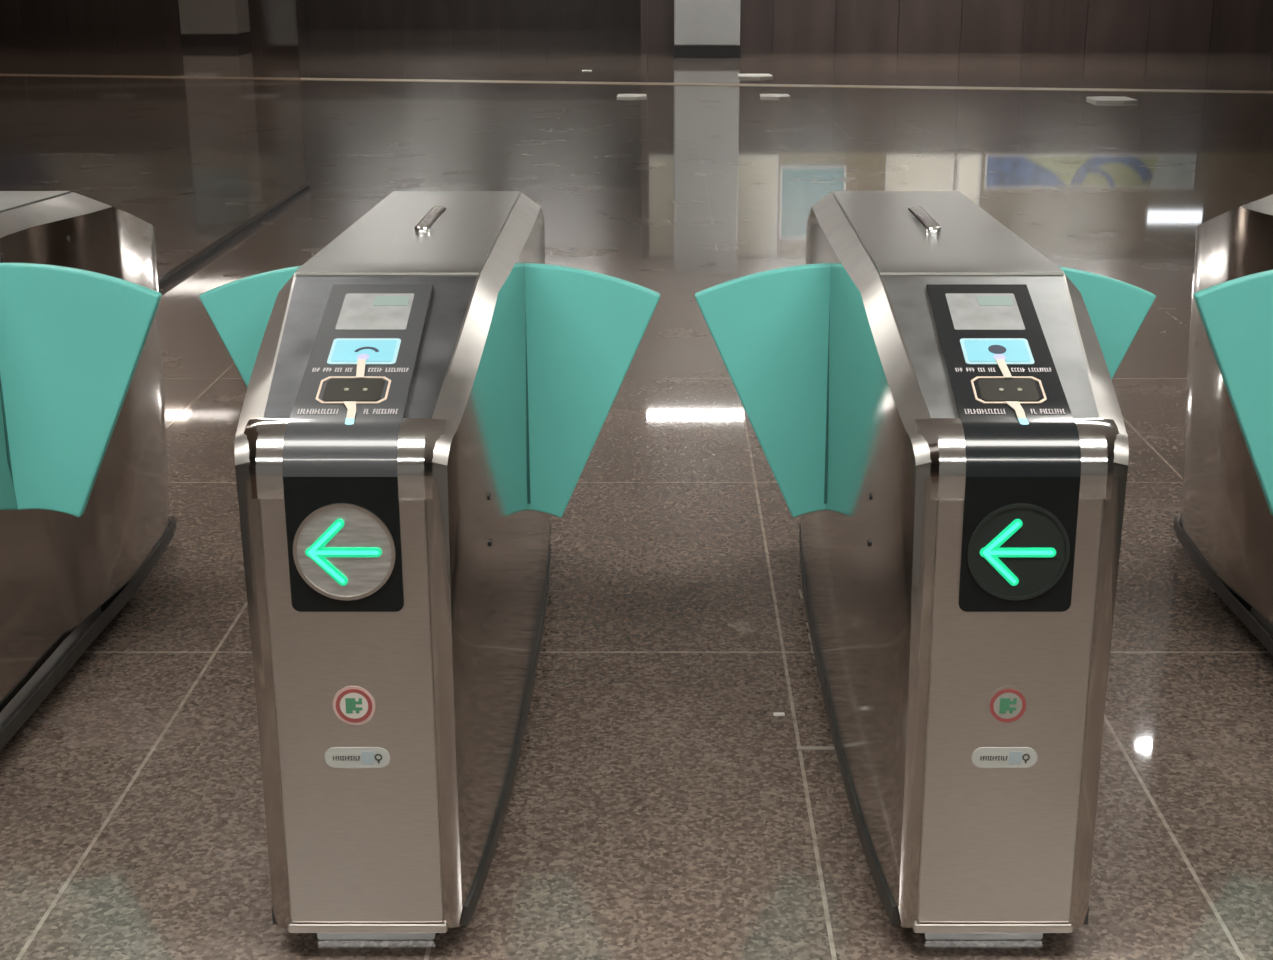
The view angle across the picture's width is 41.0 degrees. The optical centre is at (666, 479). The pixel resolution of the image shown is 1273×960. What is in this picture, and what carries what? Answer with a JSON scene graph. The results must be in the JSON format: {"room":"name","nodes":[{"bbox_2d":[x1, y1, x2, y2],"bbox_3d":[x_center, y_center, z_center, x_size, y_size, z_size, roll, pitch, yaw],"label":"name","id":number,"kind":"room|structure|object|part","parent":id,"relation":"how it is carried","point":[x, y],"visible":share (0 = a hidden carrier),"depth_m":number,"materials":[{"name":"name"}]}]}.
{"room":"subway station","nodes":[
{"label":"subway station","id":0,"kind":"room"},
{"bbox_2d":[0,29,1272,959],"bbox_3d":[0.019,-2.818,13.964,28.000,0.100,38.000,0,17,0],"label":"floor","id":1,"kind":"structure","parent":0,"point":[659,807],"depth_m":4.50,"materials":[{"name":"stone"}]},
{"bbox_2d":[0,191,176,750],"bbox_3d":[-1.386,-0.018,3.225,0.906,0.947,1.852,0,17,0],"label":"gate","id":2,"kind":"object","parent":1,"relation":"on","point":[85,519],"visible":1,"depth_m":3.24,"materials":[{"name":"metal"}]},
{"bbox_2d":[178,0,251,44],"bbox_3d":[-7.130,-8.345,26.486,0.900,3.000,0.900,0,17,0],"label":"column","id":3,"kind":"structure","parent":1,"relation":"on","point":[202,22],"depth_m":26.43,"materials":[{"name":"black concrete"}]},
{"bbox_2d":[158,185,309,290],"bbox_3d":[-2.231,-1.654,5.057,0.040,2.980,10.500,0,17,0],"label":"trim","id":4,"kind":"structure","parent":1,"relation":"on","point":[164,280],"depth_m":8.57,"materials":[{"name":"grey"}]},
{"bbox_2d":[199,191,659,939],"bbox_3d":[-0.435,-0.018,3.225,0.847,0.947,1.852,0,17,0],"label":"gate","id":5,"kind":"object","parent":1,"relation":"on","point":[425,390],"visible":1,"depth_m":2.44,"materials":[{"name":"metal"}]},
{"bbox_2d":[297,409,337,413],"bbox_3d":[-0.476,-0.093,2.319,0.055,0.004,0.012,0,17,0],"label":"print","id":6,"kind":"object","parent":5,"relation":"attached to","point":[299,411],"depth_m":2.32,"materials":[{"name":"grey paint"}]},
{"bbox_2d":[312,368,352,371],"bbox_3d":[-0.474,-0.156,2.406,0.056,0.004,0.010,0,17,0],"label":"print","id":7,"kind":"object","parent":5,"relation":"attached to","point":[313,369],"depth_m":2.41,"materials":[{"name":"grey paint"}]},
{"bbox_3d":[-0.435,0.087,2.296,0.153,0.193,0.007,0,17,0],"label":"glass","id":8,"kind":"part","parent":5,"relation":"part of","materials":[{"name":"black glass"}]},
{"bbox_2d":[333,756,359,760],"bbox_3d":[-0.451,0.391,2.389,0.038,0.007,0.001,0,17,0],"label":"print","id":9,"kind":"object","parent":5,"relation":"attached to","point":[335,758],"depth_m":2.39,"materials":[{"name":"grey paint"}]},
{"bbox_3d":[-0.435,0.321,2.371,0.223,0.674,0.005,0,17,0],"label":"panel","id":10,"kind":"part","parent":5,"relation":"part of","materials":[{"name":"metal"}]},
{"bbox_3d":[-0.435,-0.197,2.475,0.280,0.130,0.385,0,17,0],"label":"reader panel","id":11,"kind":"part","parent":5,"relation":"part of","materials":[{"name":"metal"}]},
{"bbox_3d":[-0.435,0.662,2.546,0.176,0.050,0.015,0,17,0],"label":"plinth plate","id":12,"kind":"part","parent":5,"relation":"part of","materials":[{"name":"silver metal"}]},
{"bbox_2d":[363,409,397,413],"bbox_3d":[-0.391,-0.093,2.319,0.046,0.004,0.012,0,17,0],"label":"print","id":13,"kind":"object","parent":5,"relation":"attached to","point":[365,411],"depth_m":2.32,"materials":[{"name":"grey paint"}]},
{"bbox_2d":[368,368,408,371],"bbox_3d":[-0.394,-0.156,2.406,0.056,0.004,0.010,0,17,0],"label":"print","id":14,"kind":"object","parent":5,"relation":"attached to","point":[369,369],"depth_m":2.41,"materials":[{"name":"grey paint"}]},
{"bbox_2d":[617,94,646,98],"bbox_3d":[-0.353,-3.873,17.150,0.300,0.017,0.390,0,17,0],"label":"paper scrap","id":15,"kind":"object","parent":1,"relation":"on","point":[629,96],"visible":1,"depth_m":17.02,"materials":[{"name":"white paper"}]},
{"bbox_2d":[0,74,1272,92],"bbox_3d":[-0.859,-4.428,18.953,15.174,0.004,0.315,3,18,10],"label":"trim","id":16,"kind":"structure","parent":1,"relation":"on","point":[34,75],"depth_m":18.84,"materials":[{"name":"beige"}]},
{"bbox_2d":[673,0,740,57],"bbox_3d":[0.549,-7.363,23.336,0.920,3.000,0.920,0,17,0],"label":"column","id":17,"kind":"structure","parent":1,"relation":"on","point":[702,28],"depth_m":23.24,"materials":[{"name":"white paint"}]},
{"bbox_2d":[738,74,772,78],"bbox_3d":[1.028,-4.717,19.851,0.400,0.022,0.520,0,17,0],"label":"paper scrap","id":18,"kind":"object","parent":1,"relation":"on","point":[754,76],"visible":1,"depth_m":19.69,"materials":[{"name":"white paper"}]},
{"bbox_2d":[760,94,790,98],"bbox_3d":[1.090,-3.873,17.150,0.300,0.017,0.390,0,17,0],"label":"paper scrap","id":19,"kind":"object","parent":1,"relation":"on","point":[774,96],"visible":1,"depth_m":17.02,"materials":[{"name":"white paper"}]},
{"bbox_2d":[773,712,784,715],"bbox_3d":[0.217,0.454,3.296,0.022,0.003,0.011,0,17,0],"label":"paper scrap","id":20,"kind":"object","parent":1,"relation":"on","point":[775,713],"visible":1,"depth_m":3.29,"materials":[{"name":"white paper"}]},
{"bbox_2d":[797,589,837,761],"bbox_3d":[0.281,0.386,3.518,0.080,0.002,0.882,0,17,0],"label":"trim","id":21,"kind":"structure","parent":1,"relation":"on","point":[799,590],"depth_m":3.16,"materials":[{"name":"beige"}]},
{"bbox_2d":[695,191,1155,939],"bbox_3d":[0.474,-0.018,3.225,0.847,0.947,1.852,0,17,0],"label":"gate","id":22,"kind":"object","parent":1,"relation":"on","point":[932,395],"visible":1,"depth_m":2.44,"materials":[{"name":"metal"}]},
{"bbox_2d":[955,368,995,371],"bbox_3d":[0.436,-0.156,2.406,0.056,0.004,0.010,0,17,0],"label":"print","id":23,"kind":"object","parent":22,"relation":"attached to","point":[956,369],"depth_m":2.41,"materials":[{"name":"grey paint"}]},
{"bbox_3d":[0.474,0.662,2.546,0.176,0.050,0.015,0,17,0],"label":"plinth plate","id":24,"kind":"part","parent":22,"relation":"part of","materials":[{"name":"silver metal"}]},
{"bbox_2d":[964,409,1005,413],"bbox_3d":[0.434,-0.093,2.319,0.055,0.004,0.012,0,17,0],"label":"print","id":25,"kind":"object","parent":22,"relation":"attached to","point":[966,411],"depth_m":2.32,"materials":[{"name":"grey paint"}]},
{"bbox_3d":[0.474,-0.197,2.475,0.280,0.130,0.385,0,17,0],"label":"reader panel","id":26,"kind":"part","parent":22,"relation":"part of","materials":[{"name":"metal"}]},
{"bbox_2d":[980,756,1007,760],"bbox_3d":[0.460,0.391,2.389,0.038,0.007,0.001,0,17,0],"label":"print","id":27,"kind":"object","parent":22,"relation":"attached to","point":[982,758],"depth_m":2.39,"materials":[{"name":"grey paint"}]},
{"bbox_3d":[0.474,0.321,2.371,0.223,0.674,0.005,0,17,0],"label":"panel","id":28,"kind":"part","parent":22,"relation":"part of","materials":[{"name":"metal"}]},
{"bbox_3d":[0.474,0.087,2.296,0.153,0.193,0.007,0,17,0],"label":"glass","id":29,"kind":"part","parent":22,"relation":"part of","materials":[{"name":"black glass"}]},
{"bbox_2d":[1011,368,1050,371],"bbox_3d":[0.516,-0.156,2.406,0.056,0.004,0.010,0,17,0],"label":"print","id":30,"kind":"object","parent":22,"relation":"attached to","point":[1012,369],"depth_m":2.41,"materials":[{"name":"grey paint"}]},
{"bbox_2d":[1030,409,1064,413],"bbox_3d":[0.519,-0.093,2.319,0.046,0.004,0.012,0,17,0],"label":"print","id":31,"kind":"object","parent":22,"relation":"attached to","point":[1032,411],"depth_m":2.32,"materials":[{"name":"grey paint"}]},
{"bbox_2d":[1086,96,1137,102],"bbox_3d":[4.371,-3.734,16.695,0.420,0.023,0.546,0,17,0],"label":"paper scrap","id":32,"kind":"object","parent":1,"relation":"on","point":[1097,99],"visible":1,"depth_m":16.59,"materials":[{"name":"white paper"}]},
{"bbox_2d":[1173,195,1272,655],"bbox_3d":[1.425,-0.018,3.225,0.906,0.947,1.852,0,17,0],"label":"gate","id":33,"kind":"object","parent":1,"relation":"on","point":[1224,525],"visible":1,"depth_m":3.60,"materials":[{"name":"metal"}]},
{"bbox_2d":[640,0,647,52],"bbox_3d":[-0.332,-8.779,27.875,0.098,3.000,7.890,0,17,0],"label":"wall","id":34,"kind":"structure","parent":0,"point":[643,3],"depth_m":24.45,"materials":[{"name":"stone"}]},
{"bbox_3d":[6.870,-7.619,24.157,14.300,3.000,0.100,0,17,0],"label":"wall","id":35,"kind":"structure","parent":0,"visible":0},
{"bbox_2d":[647,0,1272,52],"bbox_3d":[6.870,-6.842,24.319,14.300,1.420,0.050,0,17,0],"label":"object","id":36,"kind":"structure","parent":35,"relation":"attached to","point":[766,26],"depth_m":24.39,"materials":[{"name":"stone"}]},
{"bbox_3d":[-7.131,-9.968,31.689,13.700,3.000,0.100,0,17,0],"label":"wall","id":37,"kind":"structure","parent":0,"visible":0},
{"bbox_2d":[0,0,640,28],"bbox_3d":[-7.181,-9.143,31.866,13.600,1.320,0.050,0,17,0],"label":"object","id":38,"kind":"structure","parent":37,"relation":"attached to","point":[14,14],"depth_m":31.97,"materials":[{"name":"stone"}]}
]}

